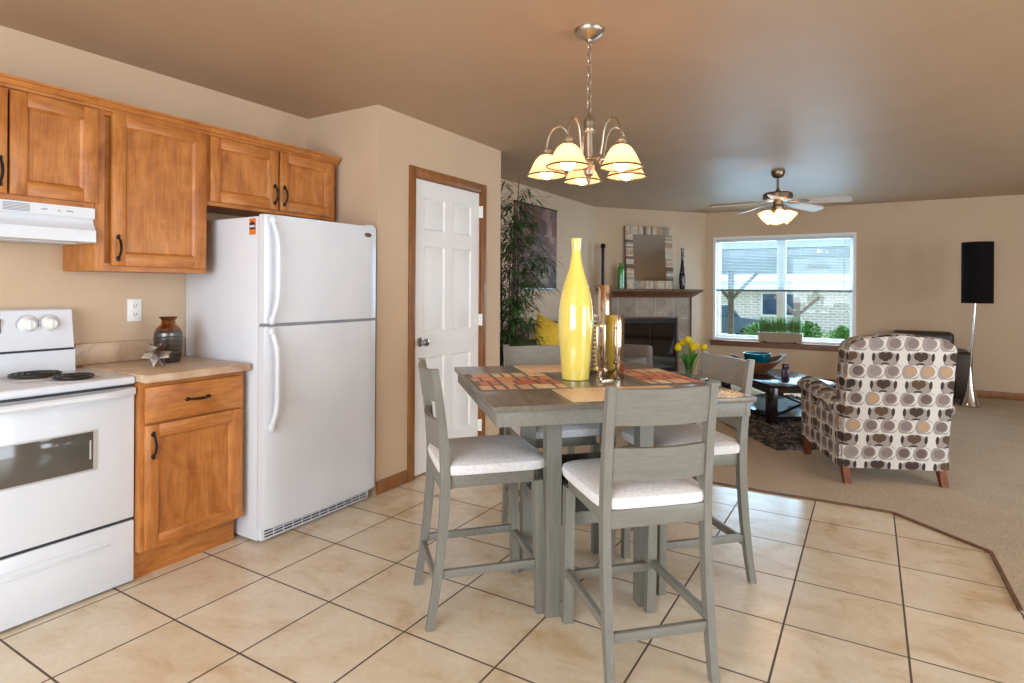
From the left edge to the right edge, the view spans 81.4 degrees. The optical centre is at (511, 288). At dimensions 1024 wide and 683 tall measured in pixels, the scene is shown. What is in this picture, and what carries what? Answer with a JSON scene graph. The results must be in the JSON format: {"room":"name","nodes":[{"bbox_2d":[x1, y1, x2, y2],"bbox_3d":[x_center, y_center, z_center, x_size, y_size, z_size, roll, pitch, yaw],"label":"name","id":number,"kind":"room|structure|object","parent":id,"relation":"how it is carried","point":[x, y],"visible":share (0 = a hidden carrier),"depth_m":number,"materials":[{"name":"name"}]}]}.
{"room":"eat-in kitchen","nodes":[
{"label":"eat-in kitchen","id":0,"kind":"room"},
{"bbox_2d":[0,25,594,367],"bbox_3d":[-1.473,0.093,4.039,0.110,2.495,10.200,0,0,31],"label":"wall","id":1,"kind":"structure","parent":0,"point":[32,276],"depth_m":3.08,"materials":[{"name":"paint"}]},
{"bbox_2d":[0,72,99,208],"bbox_3d":[-2.175,-0.606,2.410,0.361,0.495,0.769,0,0,31],"label":"upper cabinet","id":2,"kind":"object","parent":1,"relation":"attached to","point":[49,133],"visible":1,"depth_m":2.51,"materials":[{"name":"brown wood"}]},
{"bbox_2d":[0,199,95,245],"bbox_3d":[-2.192,-0.278,2.416,0.328,0.160,0.756,0,0,31],"label":"range hood","id":3,"kind":"object","parent":2,"relation":"attached to","point":[21,222],"visible":1,"depth_m":2.51,"materials":[{"name":"white metal"}]},
{"bbox_2d":[2,201,29,210],"bbox_3d":[-2.014,-0.333,2.416,0.002,0.032,0.090,0,0,31],"label":"vent grille","id":4,"kind":"object","parent":3,"relation":"attached to","point":[6,205],"depth_m":2.41,"materials":[{"name":"white metal"}]},
{"bbox_2d":[74,339,182,365],"bbox_3d":[-1.971,0.322,3.088,0.020,0.104,0.527,0,0,31],"label":"backsplash","id":5,"kind":"structure","parent":1,"relation":"attached to","point":[114,351],"depth_m":2.99,"materials":[{"name":"laminate"}]},
{"bbox_2d":[127,299,141,320],"bbox_3d":[-1.968,0.114,3.102,0.008,0.116,0.070,0,0,31],"label":"wall outlet","id":6,"kind":"object","parent":1,"relation":"attached to","point":[134,306],"visible":1,"depth_m":3.10,"materials":[{"name":"white plastic"}]},
{"bbox_2d":[131,303,137,308],"bbox_3d":[-1.966,0.092,3.100,0.002,0.032,0.034,0,0,31],"label":"socket","id":7,"kind":"object","parent":6,"relation":"attached to","point":[133,305],"depth_m":3.10,"materials":[{"name":"white plastic"}]},
{"bbox_2d":[131,311,137,317],"bbox_3d":[-1.966,0.136,3.100,0.002,0.032,0.034,0,0,31],"label":"socket","id":8,"kind":"object","parent":6,"relation":"attached to","point":[134,314],"depth_m":3.10,"materials":[{"name":"white plastic"}]},
{"bbox_2d":[63,97,211,273],"bbox_3d":[-1.844,-0.465,2.960,0.361,0.772,0.526,0,0,31],"label":"upper cabinet","id":9,"kind":"object","parent":1,"relation":"attached to","point":[151,207],"visible":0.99,"depth_m":2.85,"materials":[{"name":"brown wood"}]},
{"bbox_2d":[207,125,340,221],"bbox_3d":[-1.479,-0.643,3.565,0.361,0.412,0.883,0,0,31],"label":"upper cabinet","id":10,"kind":"object","parent":1,"relation":"attached to","point":[248,175],"visible":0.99,"depth_m":3.42,"materials":[{"name":"brown wood"}]},
{"bbox_2d":[513,200,557,288],"bbox_3d":[0.281,-0.468,6.821,0.038,0.954,0.992,0,0,31],"label":"painting","id":11,"kind":"object","parent":1,"relation":"attached to","point":[548,233],"visible":0.48,"depth_m":6.94,"materials":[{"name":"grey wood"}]},
{"bbox_2d":[308,105,500,494],"bbox_3d":[-0.749,0.073,4.509,0.645,2.445,1.448,0,0,31],"label":"wall","id":12,"kind":"structure","parent":0,"point":[376,146],"depth_m":3.89,"materials":[{"name":"paint"}]},
{"bbox_2d":[376,470,407,494],"bbox_3d":[-0.773,1.253,3.845,0.012,0.085,0.293,0,0,31],"label":"baseboard","id":13,"kind":"structure","parent":12,"relation":"attached to","point":[386,484],"depth_m":3.83,"materials":[{"name":"brown wood"}]},
{"bbox_2d":[407,165,486,481],"bbox_3d":[-0.494,0.237,4.390,0.116,2.120,0.922,0,0,31],"label":"trim","id":14,"kind":"structure","parent":12,"relation":"attached to","point":[415,172],"depth_m":4.01,"materials":[{"name":"brown wood"}]},
{"bbox_2d":[414,178,482,475],"bbox_3d":[-0.452,0.268,4.371,0.103,2.034,0.796,0,0,31],"label":"door","id":15,"kind":"structure","parent":12,"relation":"in","point":[447,318],"depth_m":4.37,"materials":[{"name":"white paint"}]},
{"bbox_2d":[0,0,1023,212],"bbox_3d":[2.221,-1.181,2.600,7.990,0.100,11.840,0,0,31],"label":"ceiling","id":16,"kind":"structure","parent":0,"point":[866,101],"depth_m":3.18,"materials":[{"name":"paint"}]},
{"bbox_2d":[527,23,646,185],"bbox_3d":[0.331,-0.803,2.621,0.542,0.680,0.530,0,0,31],"label":"chandelier","id":17,"kind":"object","parent":16,"relation":"hanging from","point":[622,162],"visible":1,"depth_m":2.60,"materials":[{"name":"white glass"}]},
{"bbox_2d":[542,147,551,154],"bbox_3d":[0.158,-0.616,2.685,0.052,0.038,0.052,0,0,31],"label":"socket","id":18,"kind":"object","parent":17,"relation":"attached to","point":[546,150],"depth_m":2.67,"materials":[{"name":"silver metal"}]},
{"bbox_2d":[562,135,573,143],"bbox_3d":[0.233,-0.616,2.475,0.052,0.038,0.052,0,0,31],"label":"socket","id":19,"kind":"object","parent":17,"relation":"attached to","point":[567,139],"depth_m":2.46,"materials":[{"name":"silver metal"}]},
{"bbox_2d":[616,136,626,143],"bbox_3d":[0.456,-0.614,2.482,0.052,0.038,0.052,0,0,31],"label":"socket","id":20,"kind":"object","parent":17,"relation":"attached to","point":[620,139],"depth_m":2.47,"materials":[{"name":"silver metal"}]},
{"bbox_2d":[709,170,851,224],"bbox_3d":[2.562,-0.874,5.715,1.234,0.512,1.212,0,0,31],"label":"ceiling fan","id":21,"kind":"object","parent":16,"relation":"hanging from","point":[777,215],"visible":1,"depth_m":5.70,"materials":[{"name":"grey metal"}]},
{"bbox_2d":[0,379,1023,682],"bbox_3d":[2.176,1.334,2.648,7.790,0.058,11.590,0,0,31],"label":"floor","id":22,"kind":"structure","parent":0,"point":[841,594],"depth_m":2.48,"materials":[{"name":"tile"}]},
{"bbox_2d":[0,308,135,631],"bbox_3d":[-2.046,0.690,2.398,0.587,1.194,0.766,0,0,31],"label":"electric stove","id":23,"kind":"object","parent":22,"relation":"on","point":[67,431],"visible":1,"depth_m":2.41,"materials":[{"name":"white metal"}]},
{"bbox_2d":[0,367,134,399],"bbox_3d":[-2.070,0.398,2.413,0.528,0.034,0.766,0,0,31],"label":"cooktop","id":24,"kind":"object","parent":23,"relation":"in","point":[19,386],"depth_m":2.45,"materials":[{"name":"white metal"}]},
{"bbox_2d":[133,371,243,578],"bbox_3d":[-1.713,0.852,2.937,0.624,0.876,0.498,0,0,31],"label":"base cabinet","id":25,"kind":"object","parent":22,"relation":"on","point":[188,433],"visible":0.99,"depth_m":2.77,"materials":[{"name":"brown wood"}]},
{"bbox_2d":[74,339,249,383],"bbox_3d":[-1.716,0.342,2.935,0.615,0.141,0.527,0,0,31],"label":"countertop","id":26,"kind":"structure","parent":25,"relation":"on","point":[119,357],"depth_m":2.90,"materials":[{"name":"laminate"}]},
{"bbox_2d":[141,343,172,366],"bbox_3d":[-1.718,0.321,2.878,0.134,0.108,0.127,0,0,8],"label":"star ornament","id":27,"kind":"object","parent":26,"relation":"on","point":[157,354],"visible":1,"depth_m":2.85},
{"bbox_2d":[153,316,182,362],"bbox_3d":[-1.756,0.260,3.038,0.136,0.230,0.136,0,0,31],"label":"vase","id":28,"kind":"object","parent":26,"relation":"on","point":[168,331],"visible":0.84,"depth_m":3.00,"materials":[{"name":"ceramic"}]},
{"bbox_2d":[186,214,375,540],"bbox_3d":[-1.311,0.447,3.477,0.747,1.666,0.787,0,0,31],"label":"refrigerator","id":29,"kind":"object","parent":22,"relation":"on","point":[293,299],"visible":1,"depth_m":3.18,"materials":[{"name":"white metal"}]},
{"bbox_2d":[414,358,544,631],"bbox_3d":[-0.144,0.804,2.500,0.500,0.990,0.420,0,0,-16],"label":"dining chair","id":30,"kind":"object","parent":22,"relation":"on","point":[511,460],"visible":0.99,"depth_m":2.37,"materials":[{"name":"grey wood"}]},
{"bbox_2d":[499,427,503,434],"bbox_3d":[-0.048,1.146,5.359,0.340,0.292,0.340,0,0,31],"label":"pot","id":31,"kind":"object","parent":22,"relation":"on","point":[501,430],"depth_m":5.23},
{"bbox_2d":[499,178,563,434],"bbox_3d":[-0.005,0.113,5.382,0.896,2.358,0.715,0,0,31],"label":"bamboo","id":32,"kind":"object","parent":22,"relation":"on","point":[513,321],"visible":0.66,"depth_m":5.26,"materials":[{"name":"green plant"}]},
{"bbox_2d":[502,344,599,553],"bbox_3d":[0.194,0.806,3.101,0.420,0.990,0.500,0,0,-14],"label":"dining chair","id":33,"kind":"object","parent":22,"relation":"on","point":[573,435],"visible":0.31,"depth_m":3.23,"materials":[{"name":"grey wood"}]},
{"bbox_2d":[500,321,652,366],"bbox_3d":[0.772,0.832,6.746,0.910,0.930,2.480,0,0,31],"label":"sofa","id":34,"kind":"object","parent":22,"relation":"on","point":[643,354],"visible":0.06,"depth_m":7.43,"materials":[{"name":"fabric"}]},
{"bbox_2d":[518,321,557,339],"bbox_3d":[0.347,0.612,6.396,0.268,0.496,1.030,0,0,31],"label":"cushion","id":35,"kind":"object","parent":34,"relation":"on","point":[532,327],"depth_m":5.97,"materials":[{"name":"fabric"}]},
{"bbox_2d":[533,313,558,344],"bbox_3d":[0.389,0.544,6.021,0.608,0.593,0.196,0,0,-13],"label":"throw pillow","id":36,"kind":"object","parent":34,"relation":"on","point":[551,332],"visible":0.29,"depth_m":5.96,"materials":[{"name":"yellow fabric"}]},
{"bbox_2d":[624,355,646,364],"bbox_3d":[1.144,0.927,7.132,0.670,0.160,1.035,0,0,31],"label":"seat cushion","id":37,"kind":"object","parent":34,"relation":"on","point":[642,359],"depth_m":7.25,"materials":[{"name":"fabric"}]},
{"bbox_2d":[454,363,756,617],"bbox_3d":[0.309,0.852,2.615,1.004,0.900,1.036,0,0,-13],"label":"dining table","id":38,"kind":"object","parent":22,"relation":"on","point":[526,410],"visible":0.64,"depth_m":2.35,"materials":[{"name":"grey wood"}]},
{"bbox_2d":[463,372,571,390],"bbox_3d":[0.010,0.398,2.562,0.380,0.004,0.450,0,0,-13],"label":"placemat","id":39,"kind":"object","parent":38,"relation":"on","point":[534,380],"visible":1,"depth_m":2.53,"materials":[{"name":"fabric"}]},
{"bbox_2d":[513,364,560,372],"bbox_3d":[0.229,0.400,2.982,0.402,0.003,0.252,0,0,-13],"label":"placemat","id":40,"kind":"object","parent":38,"relation":"on","point":[525,368],"visible":0.51,"depth_m":2.95,"materials":[{"name":"beige fabric"}]},
{"bbox_2d":[590,314,597,372],"bbox_3d":[0.339,0.265,2.891,0.182,0.275,0.182,0,0,31],"label":"vase","id":41,"kind":"object","parent":40,"relation":"on","point":[595,316],"visible":0.12,"depth_m":2.82,"materials":[{"name":"silver metal"}]},
{"bbox_2d":[558,238,593,380],"bbox_3d":[0.283,0.091,2.631,0.156,0.622,0.156,0,0,31],"label":"vase","id":42,"kind":"object","parent":38,"relation":"on","point":[575,318],"visible":1,"depth_m":2.58,"materials":[{"name":"yellow ceramic"}]},
{"bbox_2d":[593,285,623,381],"bbox_3d":[0.416,0.194,2.681,0.204,0.418,0.175,0,0,-41],"label":"sculpture","id":43,"kind":"object","parent":38,"relation":"on","point":[609,331],"visible":1,"depth_m":2.64,"materials":[{"name":"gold metal"}]},
{"bbox_2d":[551,385,673,401],"bbox_3d":[0.429,0.401,2.278,0.502,0.003,0.264,0,0,-13],"label":"placemat","id":44,"kind":"object","parent":38,"relation":"on","point":[572,394],"visible":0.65,"depth_m":2.27,"materials":[{"name":"beige fabric"}]},
{"bbox_2d":[624,368,706,384],"bbox_3d":[0.640,0.402,2.732,0.300,0.004,0.450,0,0,-13],"label":"placemat","id":45,"kind":"object","parent":38,"relation":"on","point":[656,376],"visible":0.79,"depth_m":2.67,"materials":[{"name":"fabric"}]},
{"bbox_2d":[561,382,719,682],"bbox_3d":[0.440,0.808,2.149,0.420,0.990,0.500,0,0,-14],"label":"dining chair","id":46,"kind":"object","parent":22,"relation":"on","point":[626,487],"visible":1,"depth_m":1.97,"materials":[{"name":"grey wood"}]},
{"bbox_2d":[597,289,702,373],"bbox_3d":[1.971,0.662,8.474,1.620,1.300,0.224,0,0,-20],"label":"fireplace","id":47,"kind":"object","parent":22,"relation":"on","point":[659,319],"visible":0.46,"depth_m":8.54,"materials":[{"name":"beige tile"}]},
{"bbox_2d":[600,243,605,284],"bbox_3d":[1.251,-0.305,8.187,0.072,0.625,0.072,0,0,31],"label":"bottle","id":48,"kind":"object","parent":47,"relation":"on","point":[603,246],"visible":0.88,"depth_m":8.17,"materials":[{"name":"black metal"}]},
{"bbox_2d":[617,263,623,288],"bbox_3d":[1.516,-0.171,8.292,0.096,0.360,0.096,0,0,31],"label":"bottle","id":49,"kind":"object","parent":47,"relation":"on","point":[620,271],"visible":1,"depth_m":8.25,"materials":[{"name":"green glass"}]},
{"bbox_2d":[624,225,673,288],"bbox_3d":[1.966,-0.437,8.521,0.770,0.899,0.102,0,0,-20],"label":"mirror","id":50,"kind":"object","parent":47,"relation":"on","point":[648,250],"visible":0.91,"depth_m":8.51,"materials":[{"name":"brown wood"}]},
{"bbox_2d":[679,248,685,288],"bbox_3d":[2.480,-0.285,8.656,0.100,0.600,0.100,0,0,31],"label":"vase","id":51,"kind":"object","parent":47,"relation":"on","point":[682,277],"visible":0.9,"depth_m":8.63,"materials":[{"name":"black glass"}]},
{"bbox_2d":[621,351,756,595],"bbox_3d":[0.804,0.810,2.765,0.500,0.990,0.420,0,0,-14],"label":"dining chair","id":52,"kind":"object","parent":22,"relation":"on","point":[738,372],"visible":0.55,"depth_m":2.63,"materials":[{"name":"grey wood"}]},
{"bbox_2d":[680,374,708,381],"bbox_3d":[1.845,1.099,6.204,0.400,0.356,0.400,0,0,31],"label":"side table","id":53,"kind":"object","parent":22,"relation":"on","point":[694,376],"visible":0.12,"depth_m":6.21,"materials":[{"name":"brown wood"}]},
{"bbox_2d":[675,336,706,374],"bbox_3d":[1.859,0.710,6.196,0.331,0.423,0.201,0,0,11],"label":"tulip bouquet","id":54,"kind":"object","parent":53,"relation":"on","point":[688,361],"visible":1,"depth_m":6.17,"materials":[{"name":"yellow plant"}]},
{"bbox_2d":[720,394,818,450],"bbox_3d":[2.753,1.288,5.980,1.474,0.038,2.323,0,0,-5],"label":"area rug","id":55,"kind":"object","parent":22,"relation":"on","point":[787,434],"visible":0.1,"depth_m":5.26,"materials":[{"name":"brown carpet"}]},
{"bbox_2d":[721,369,835,423],"bbox_3d":[2.731,1.104,6.169,0.720,0.385,1.100,0,0,-5],"label":"coffee table","id":56,"kind":"object","parent":55,"relation":"on","point":[771,382],"visible":0.31,"depth_m":5.68,"materials":[{"name":"brown wood"}]},
{"bbox_2d":[731,354,785,372],"bbox_3d":[2.664,0.808,6.441,0.602,0.195,0.370,0,0,0],"label":"wooden bowl","id":57,"kind":"object","parent":56,"relation":"on","point":[774,360],"visible":0.59,"depth_m":6.33,"materials":[{"name":"brown wood"}]},
{"bbox_2d":[743,352,770,362],"bbox_3d":[2.658,0.795,6.451,0.280,0.185,0.280,0,0,31],"label":"bowl","id":58,"kind":"object","parent":57,"relation":"in","point":[761,357],"visible":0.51,"depth_m":6.34,"materials":[{"name":"teal ceramic"}]},
{"bbox_2d":[754,393,787,411],"bbox_3d":[2.588,1.143,5.947,0.310,0.145,0.310,0,0,31],"label":"storage basket","id":59,"kind":"object","parent":56,"relation":"on","point":[761,398],"visible":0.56,"depth_m":5.85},
{"bbox_2d":[750,402,800,418],"bbox_3d":[2.730,1.229,6.169,0.660,0.025,1.040,0,0,-5],"label":"shelf","id":60,"kind":"object","parent":56,"relation":"attached to","point":[795,413],"depth_m":5.73,"materials":[{"name":"brown wood"}]},
{"bbox_2d":[781,363,789,378],"bbox_3d":[2.769,0.836,6.021,0.070,0.152,0.070,0,0,14],"label":"candle holder","id":61,"kind":"object","parent":56,"relation":"on","point":[785,372],"visible":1,"depth_m":5.99,"materials":[{"name":"purple glass"}]},
{"bbox_2d":[781,369,789,378],"bbox_3d":[2.769,0.865,6.021,0.070,0.095,0.070,0,0,14],"label":"cup","id":62,"kind":"object","parent":61,"relation":"on","point":[785,373],"depth_m":5.99,"materials":[{"name":"purple glass"}]},
{"bbox_2d":[541,452,1023,611],"bbox_3d":[1.268,1.307,3.922,0.834,0.021,3.331,0,0,-42],"label":"trim","id":63,"kind":"structure","parent":22,"relation":"on","point":[1003,576],"depth_m":3.27,"materials":[{"name":"brown wood"}]},
{"bbox_2d":[797,333,956,487],"bbox_3d":[2.589,0.804,4.277,0.778,1.007,0.858,0,0,7],"label":"armchair","id":64,"kind":"object","parent":22,"relation":"on","point":[890,406],"visible":1,"depth_m":3.92,"materials":[{"name":"multicoloured fabric"}]},
{"bbox_2d":[892,330,972,399],"bbox_3d":[5.008,0.927,7.248,0.910,0.792,0.590,0,0,31],"label":"leather armchair","id":65,"kind":"object","parent":22,"relation":"on","point":[963,356],"visible":0.23,"depth_m":6.85,"materials":[{"name":"black leather"}]},
{"bbox_2d":[959,241,993,407],"bbox_3d":[5.182,0.405,6.637,0.303,1.837,0.290,0,0,31],"label":"floor lamp","id":66,"kind":"object","parent":22,"relation":"on","point":[977,257],"visible":1,"depth_m":6.54,"materials":[{"name":"black fabric"}]},
{"bbox_2d":[594,207,721,374],"bbox_3d":[2.005,0.115,8.658,2.462,2.495,0.100,0,0,-20],"label":"wall","id":67,"kind":"structure","parent":0,"point":[688,229],"depth_m":8.74,"materials":[{"name":"paint"}]},
{"bbox_2d":[705,195,1023,392],"bbox_3d":[5.675,0.112,7.339,6.850,2.445,0.150,0,0,31],"label":"wall","id":68,"kind":"structure","parent":0,"point":[908,253],"depth_m":7.53,"materials":[{"name":"paint"}]},
{"bbox_2d":[710,339,838,351],"bbox_3d":[3.763,0.806,8.354,1.905,0.085,0.120,0,0,31],"label":"trim","id":69,"kind":"structure","parent":68,"relation":"attached to","point":[798,346],"depth_m":8.37,"materials":[{"name":"brown wood"}]},
{"bbox_2d":[758,316,802,343],"bbox_3d":[3.747,0.567,8.323,0.590,0.392,0.123,0,0,31],"label":"grass planter","id":70,"kind":"object","parent":69,"relation":"on","point":[779,325],"visible":1,"depth_m":8.29,"materials":[{"name":"brown wood"}]},
{"bbox_2d":[713,232,856,344],"bbox_3d":[3.822,0.006,8.444,1.845,1.515,0.155,0,0,31],"label":"window","id":71,"kind":"structure","parent":68,"relation":"in","point":[781,265],"depth_m":8.45,"materials":[{"name":"white paint"}]},
{"bbox_2d":[716,235,852,293],"bbox_3d":[3.804,-0.321,8.411,1.765,0.788,0.056,0,0,31],"label":"window blind","id":72,"kind":"object","parent":71,"relation":"attached to","point":[842,236],"visible":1,"depth_m":8.35,"materials":[{"name":"white plastic"}]},
{"bbox_2d":[818,378,1023,400],"bbox_3d":[5.689,1.284,7.230,6.500,0.087,0.014,0,0,31],"label":"baseboard","id":73,"kind":"structure","parent":68,"relation":"attached to","point":[980,393],"depth_m":7.14,"materials":[{"name":"brown wood"}]},
{"label":"outside","id":74,"kind":"structure","parent":0,"visible":0},
{"bbox_2d":[721,330,835,338],"bbox_3d":[25.612,2.857,42.553,120.000,0.200,80.650,0,0,31],"label":"ground","id":75,"kind":"structure","parent":74,"point":[825,333],"depth_m":35.21,"materials":[{"name":"green plant"}]},
{"bbox_2d":[721,304,764,334],"bbox_3d":[10.135,1.742,30.499,5.400,1.840,1.880,0,0,14],"label":"pickup truck","id":76,"kind":"object","parent":75,"relation":"on","point":[740,323],"visible":0.11,"depth_m":29.34,"materials":[{"name":"paint"}]},
{"bbox_2d":[739,322,767,335],"bbox_3d":[10.011,2.041,24.320,1.632,1.387,1.670,0,0,31],"label":"shrub","id":77,"kind":"object","parent":75,"relation":"on","point":[754,329],"visible":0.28,"depth_m":24.17,"materials":[{"name":"green plant"}]},
{"bbox_2d":[722,274,849,331],"bbox_3d":[18.733,-0.035,40.082,12.293,5.500,6.000,0,0,31],"label":"neighbouring house","id":78,"kind":"structure","parent":75,"relation":"on","point":[832,310],"depth_m":37.76,"materials":[{"name":"beige brick"}]},
{"bbox_2d":[722,239,849,334],"bbox_3d":[2.297,0.864,17.875,17.500,3.500,10.000,0,0,31],"label":"carport","id":79,"kind":"object","parent":75,"relation":"on","point":[750,253],"visible":0.12,"depth_m":12.59,"materials":[{"name":"white"}]},
{"bbox_2d":[774,295,820,332],"bbox_3d":[15.621,1.536,32.611,2.334,2.320,0.320,0,0,31],"label":"porch post","id":80,"kind":"object","parent":75,"relation":"on","point":[796,312],"visible":0.76,"depth_m":32.45,"materials":[{"name":"beige wood"}]},
{"bbox_2d":[801,320,827,338],"bbox_3d":[10.722,1.976,21.552,1.758,1.639,1.718,0,0,31],"label":"shrub","id":81,"kind":"object","parent":75,"relation":"on","point":[808,326],"visible":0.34,"depth_m":21.36,"materials":[{"name":"green plant"}]},
{"bbox_2d":[826,325,849,338],"bbox_3d":[12.601,2.092,22.737,1.580,1.366,1.636,0,0,31],"label":"shrub","id":82,"kind":"object","parent":75,"relation":"on","point":[842,332],"visible":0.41,"depth_m":22.61,"materials":[{"name":"green plant"}]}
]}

